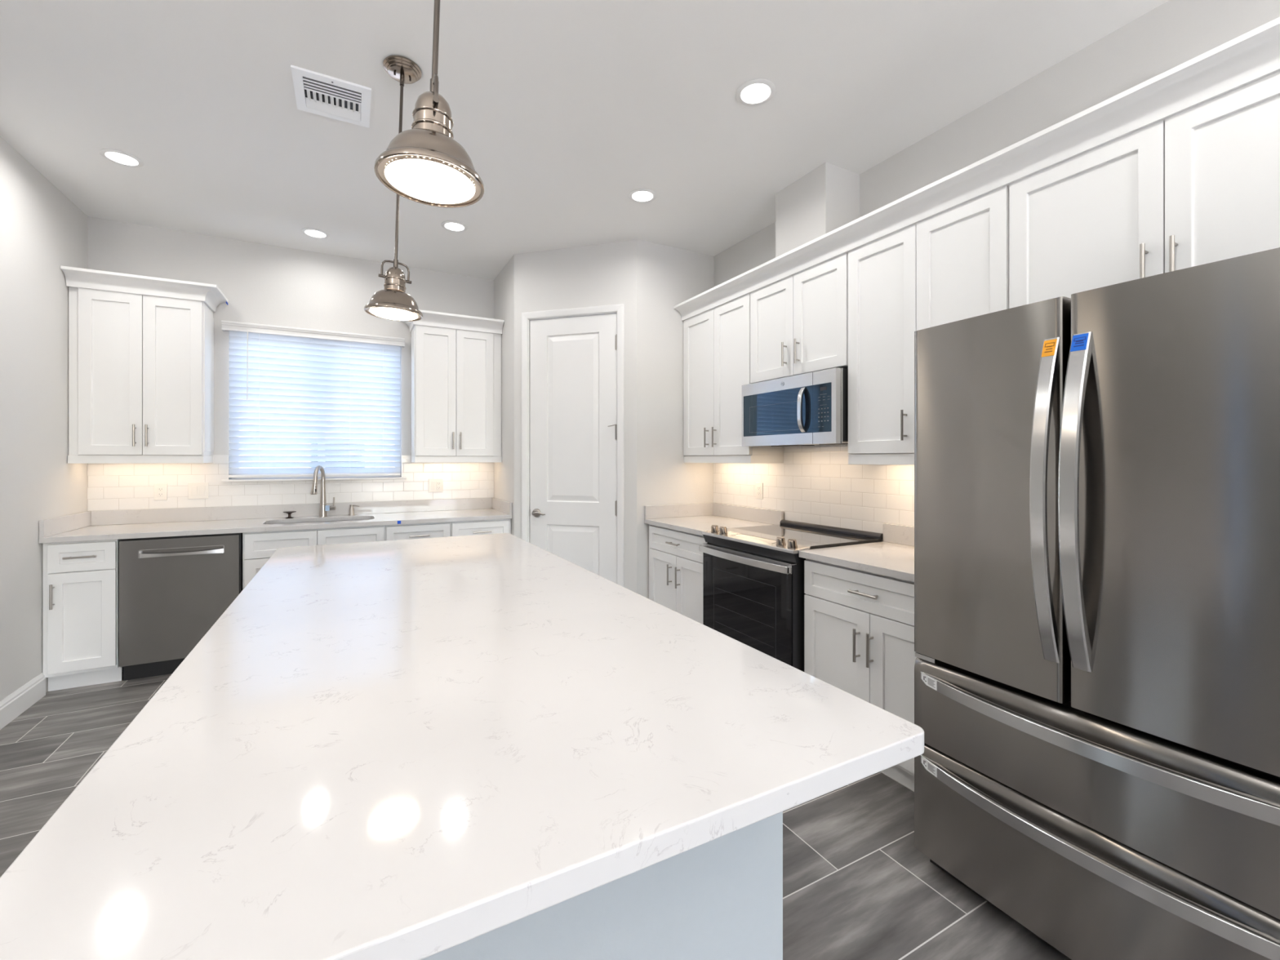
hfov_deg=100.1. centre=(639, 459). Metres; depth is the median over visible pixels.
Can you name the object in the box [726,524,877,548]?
cooktop
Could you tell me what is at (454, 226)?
recessed light
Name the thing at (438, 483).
receptacle
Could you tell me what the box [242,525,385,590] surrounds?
base cabinet
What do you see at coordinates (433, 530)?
base cabinet
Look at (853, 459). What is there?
light
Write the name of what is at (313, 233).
recessed light
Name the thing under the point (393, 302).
pendant lamp
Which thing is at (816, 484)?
wall tile
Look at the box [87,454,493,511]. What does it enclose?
wall tile
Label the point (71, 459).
light rail molding
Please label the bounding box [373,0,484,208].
pendant lamp
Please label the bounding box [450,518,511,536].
base cabinet
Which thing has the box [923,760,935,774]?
print
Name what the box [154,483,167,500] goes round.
wall outlet
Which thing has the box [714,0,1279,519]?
wall
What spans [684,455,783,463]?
light
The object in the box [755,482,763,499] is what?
wall outlet
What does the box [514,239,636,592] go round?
wall
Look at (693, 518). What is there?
countertop
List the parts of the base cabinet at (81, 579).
handle, handle, drawer, door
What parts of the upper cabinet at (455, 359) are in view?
panel, door, crown, handle, handle, door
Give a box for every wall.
[0,136,88,701]
[88,216,493,479]
[493,254,514,535]
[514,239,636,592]
[636,239,714,598]
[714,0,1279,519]
[775,162,859,257]
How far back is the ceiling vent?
2.42 m
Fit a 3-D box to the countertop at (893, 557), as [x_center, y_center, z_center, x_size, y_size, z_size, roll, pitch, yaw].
[1.248,0.413,2.438,0.646,0.131,0.781,0,0,-28]
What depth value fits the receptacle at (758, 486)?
3.83 m
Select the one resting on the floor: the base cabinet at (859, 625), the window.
the base cabinet at (859, 625)
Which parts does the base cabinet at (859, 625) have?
door, handle, drawer, handle, handle, door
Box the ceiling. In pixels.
[0,0,1168,279]
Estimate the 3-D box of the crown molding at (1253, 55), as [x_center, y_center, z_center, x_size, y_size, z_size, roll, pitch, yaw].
[1.227,-1.134,2.752,0.385,0.102,3.379,0,0,-28]
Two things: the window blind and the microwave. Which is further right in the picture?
the microwave
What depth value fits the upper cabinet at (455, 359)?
4.46 m
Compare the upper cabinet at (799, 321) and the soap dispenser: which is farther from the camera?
the soap dispenser
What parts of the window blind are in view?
rail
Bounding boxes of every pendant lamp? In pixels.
[364,55,422,321]
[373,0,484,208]
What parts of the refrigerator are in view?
door, handle, handle, freezer drawer, freezer drawer, handle, handle, door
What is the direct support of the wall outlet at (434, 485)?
attached to the wall tile at (110, 486)
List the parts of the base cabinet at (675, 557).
door, handle, handle, handle, drawer, door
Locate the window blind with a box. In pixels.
[221,320,404,477]
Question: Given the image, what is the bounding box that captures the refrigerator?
[914,247,1279,959]
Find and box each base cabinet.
[42,539,122,691]
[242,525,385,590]
[385,521,450,540]
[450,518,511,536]
[648,524,706,624]
[804,558,916,791]
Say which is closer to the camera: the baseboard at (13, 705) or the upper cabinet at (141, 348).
the baseboard at (13, 705)
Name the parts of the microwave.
door, handle, control panel, trim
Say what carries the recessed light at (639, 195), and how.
in the ceiling
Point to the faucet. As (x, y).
(324, 508)
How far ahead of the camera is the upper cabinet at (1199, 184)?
1.72 m
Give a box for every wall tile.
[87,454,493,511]
[713,444,914,542]
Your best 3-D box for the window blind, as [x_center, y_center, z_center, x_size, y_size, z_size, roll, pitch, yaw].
[-2.529,-0.441,4.232,1.230,1.152,0.066,0,0,-28]
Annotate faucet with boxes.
[311,465,336,516]
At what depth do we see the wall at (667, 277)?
4.10 m
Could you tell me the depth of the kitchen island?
1.00 m
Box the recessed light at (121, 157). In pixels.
[98,148,143,167]
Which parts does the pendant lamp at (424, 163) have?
lamp shade, rod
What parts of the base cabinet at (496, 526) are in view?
handle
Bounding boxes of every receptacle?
[157,487,164,496]
[436,481,440,489]
[757,485,760,495]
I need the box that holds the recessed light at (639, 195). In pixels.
[628,188,656,202]
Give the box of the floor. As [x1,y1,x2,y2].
[0,666,1071,959]
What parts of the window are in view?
sill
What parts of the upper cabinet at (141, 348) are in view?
door, handle, crown, handle, door, panel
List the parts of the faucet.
spout, lever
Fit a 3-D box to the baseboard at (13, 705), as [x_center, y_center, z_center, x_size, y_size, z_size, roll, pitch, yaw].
[-3.133,1.295,2.520,0.016,0.132,1.302,0,0,-28]
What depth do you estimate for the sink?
4.12 m
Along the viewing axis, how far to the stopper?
4.08 m
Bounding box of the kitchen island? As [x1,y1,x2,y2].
[422,811,782,959]
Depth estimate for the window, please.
4.29 m
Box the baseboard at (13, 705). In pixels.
[0,672,45,729]
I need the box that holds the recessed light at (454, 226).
[440,220,467,231]
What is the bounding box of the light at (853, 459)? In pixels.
[848,453,914,464]
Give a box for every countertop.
[0,533,924,959]
[39,497,511,543]
[644,502,783,536]
[799,523,914,582]
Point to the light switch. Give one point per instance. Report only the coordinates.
(195, 490)
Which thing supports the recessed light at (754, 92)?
in the ceiling
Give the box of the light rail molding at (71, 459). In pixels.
[67,455,213,463]
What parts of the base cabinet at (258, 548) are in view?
door, drawer, drawer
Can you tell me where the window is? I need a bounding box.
[221,346,406,482]
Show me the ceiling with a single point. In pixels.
(562, 110)
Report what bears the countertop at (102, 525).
on the base cabinet at (258, 548)
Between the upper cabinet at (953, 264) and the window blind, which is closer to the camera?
the upper cabinet at (953, 264)
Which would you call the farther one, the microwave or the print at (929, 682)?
the microwave
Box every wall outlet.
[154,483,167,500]
[428,478,443,492]
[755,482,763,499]
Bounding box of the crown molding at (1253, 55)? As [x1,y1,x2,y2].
[673,17,1279,320]
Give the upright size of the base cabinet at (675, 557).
0.880 m
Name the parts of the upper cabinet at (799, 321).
door, handle, handle, door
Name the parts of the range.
knob, knob, handle, oven door, knob, knob, trim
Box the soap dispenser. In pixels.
[348,504,359,515]
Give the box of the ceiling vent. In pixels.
[290,64,371,128]
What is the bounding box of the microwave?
[742,367,848,446]
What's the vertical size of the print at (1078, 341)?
0.024 m
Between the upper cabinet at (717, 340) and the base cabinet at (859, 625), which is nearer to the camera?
the base cabinet at (859, 625)
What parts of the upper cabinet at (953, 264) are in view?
door, handle, door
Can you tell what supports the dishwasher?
on the floor
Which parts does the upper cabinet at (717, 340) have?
door, handle, handle, door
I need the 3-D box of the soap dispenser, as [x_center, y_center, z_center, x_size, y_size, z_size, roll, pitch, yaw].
[-2.295,0.405,4.295,0.086,0.082,0.046,0,0,22]
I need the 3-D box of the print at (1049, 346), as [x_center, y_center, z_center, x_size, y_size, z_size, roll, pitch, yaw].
[1.088,-0.298,1.426,0.009,0.026,0.022,0,0,-28]
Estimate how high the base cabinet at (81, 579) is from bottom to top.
0.880 m
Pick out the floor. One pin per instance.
(856, 885)
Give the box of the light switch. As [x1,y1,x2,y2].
[187,482,208,498]
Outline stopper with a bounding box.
[283,511,296,518]
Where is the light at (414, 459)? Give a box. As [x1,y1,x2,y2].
[411,456,501,462]
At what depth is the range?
2.90 m
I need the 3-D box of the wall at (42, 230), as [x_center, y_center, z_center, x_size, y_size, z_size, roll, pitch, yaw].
[-3.337,-0.141,2.756,0.120,3.005,1.910,0,0,-28]
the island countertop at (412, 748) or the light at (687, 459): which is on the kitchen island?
the island countertop at (412, 748)
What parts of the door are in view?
handle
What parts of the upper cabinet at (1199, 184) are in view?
door, handle, handle, door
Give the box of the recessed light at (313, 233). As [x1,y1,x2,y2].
[301,227,329,238]
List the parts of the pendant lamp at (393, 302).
lamp shade, rod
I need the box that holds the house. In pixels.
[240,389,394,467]
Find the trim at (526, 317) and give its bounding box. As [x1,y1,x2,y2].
[521,303,623,586]
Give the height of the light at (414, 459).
0.052 m
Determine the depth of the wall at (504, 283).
4.48 m
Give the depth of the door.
4.16 m
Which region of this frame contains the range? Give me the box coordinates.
[699,520,883,671]
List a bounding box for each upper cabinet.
[60,265,228,463]
[400,309,504,462]
[683,293,783,463]
[750,252,848,383]
[848,184,1009,464]
[1009,71,1279,308]
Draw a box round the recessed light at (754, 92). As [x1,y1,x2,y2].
[735,79,775,106]
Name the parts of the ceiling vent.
blade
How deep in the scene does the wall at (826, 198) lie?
3.06 m
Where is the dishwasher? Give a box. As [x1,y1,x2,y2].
[119,533,242,680]
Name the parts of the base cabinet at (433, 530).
handle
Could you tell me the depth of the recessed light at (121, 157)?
2.91 m
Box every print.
[923,675,935,688]
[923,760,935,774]
[1044,342,1054,352]
[1073,336,1086,346]
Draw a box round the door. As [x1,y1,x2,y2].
[529,313,617,583]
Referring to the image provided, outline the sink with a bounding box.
[279,520,355,524]
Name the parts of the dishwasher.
handle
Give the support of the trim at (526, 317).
attached to the wall at (600, 274)
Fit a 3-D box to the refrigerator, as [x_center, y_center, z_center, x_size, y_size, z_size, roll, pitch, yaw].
[1.485,0.465,1.602,0.991,1.790,0.888,0,0,-28]

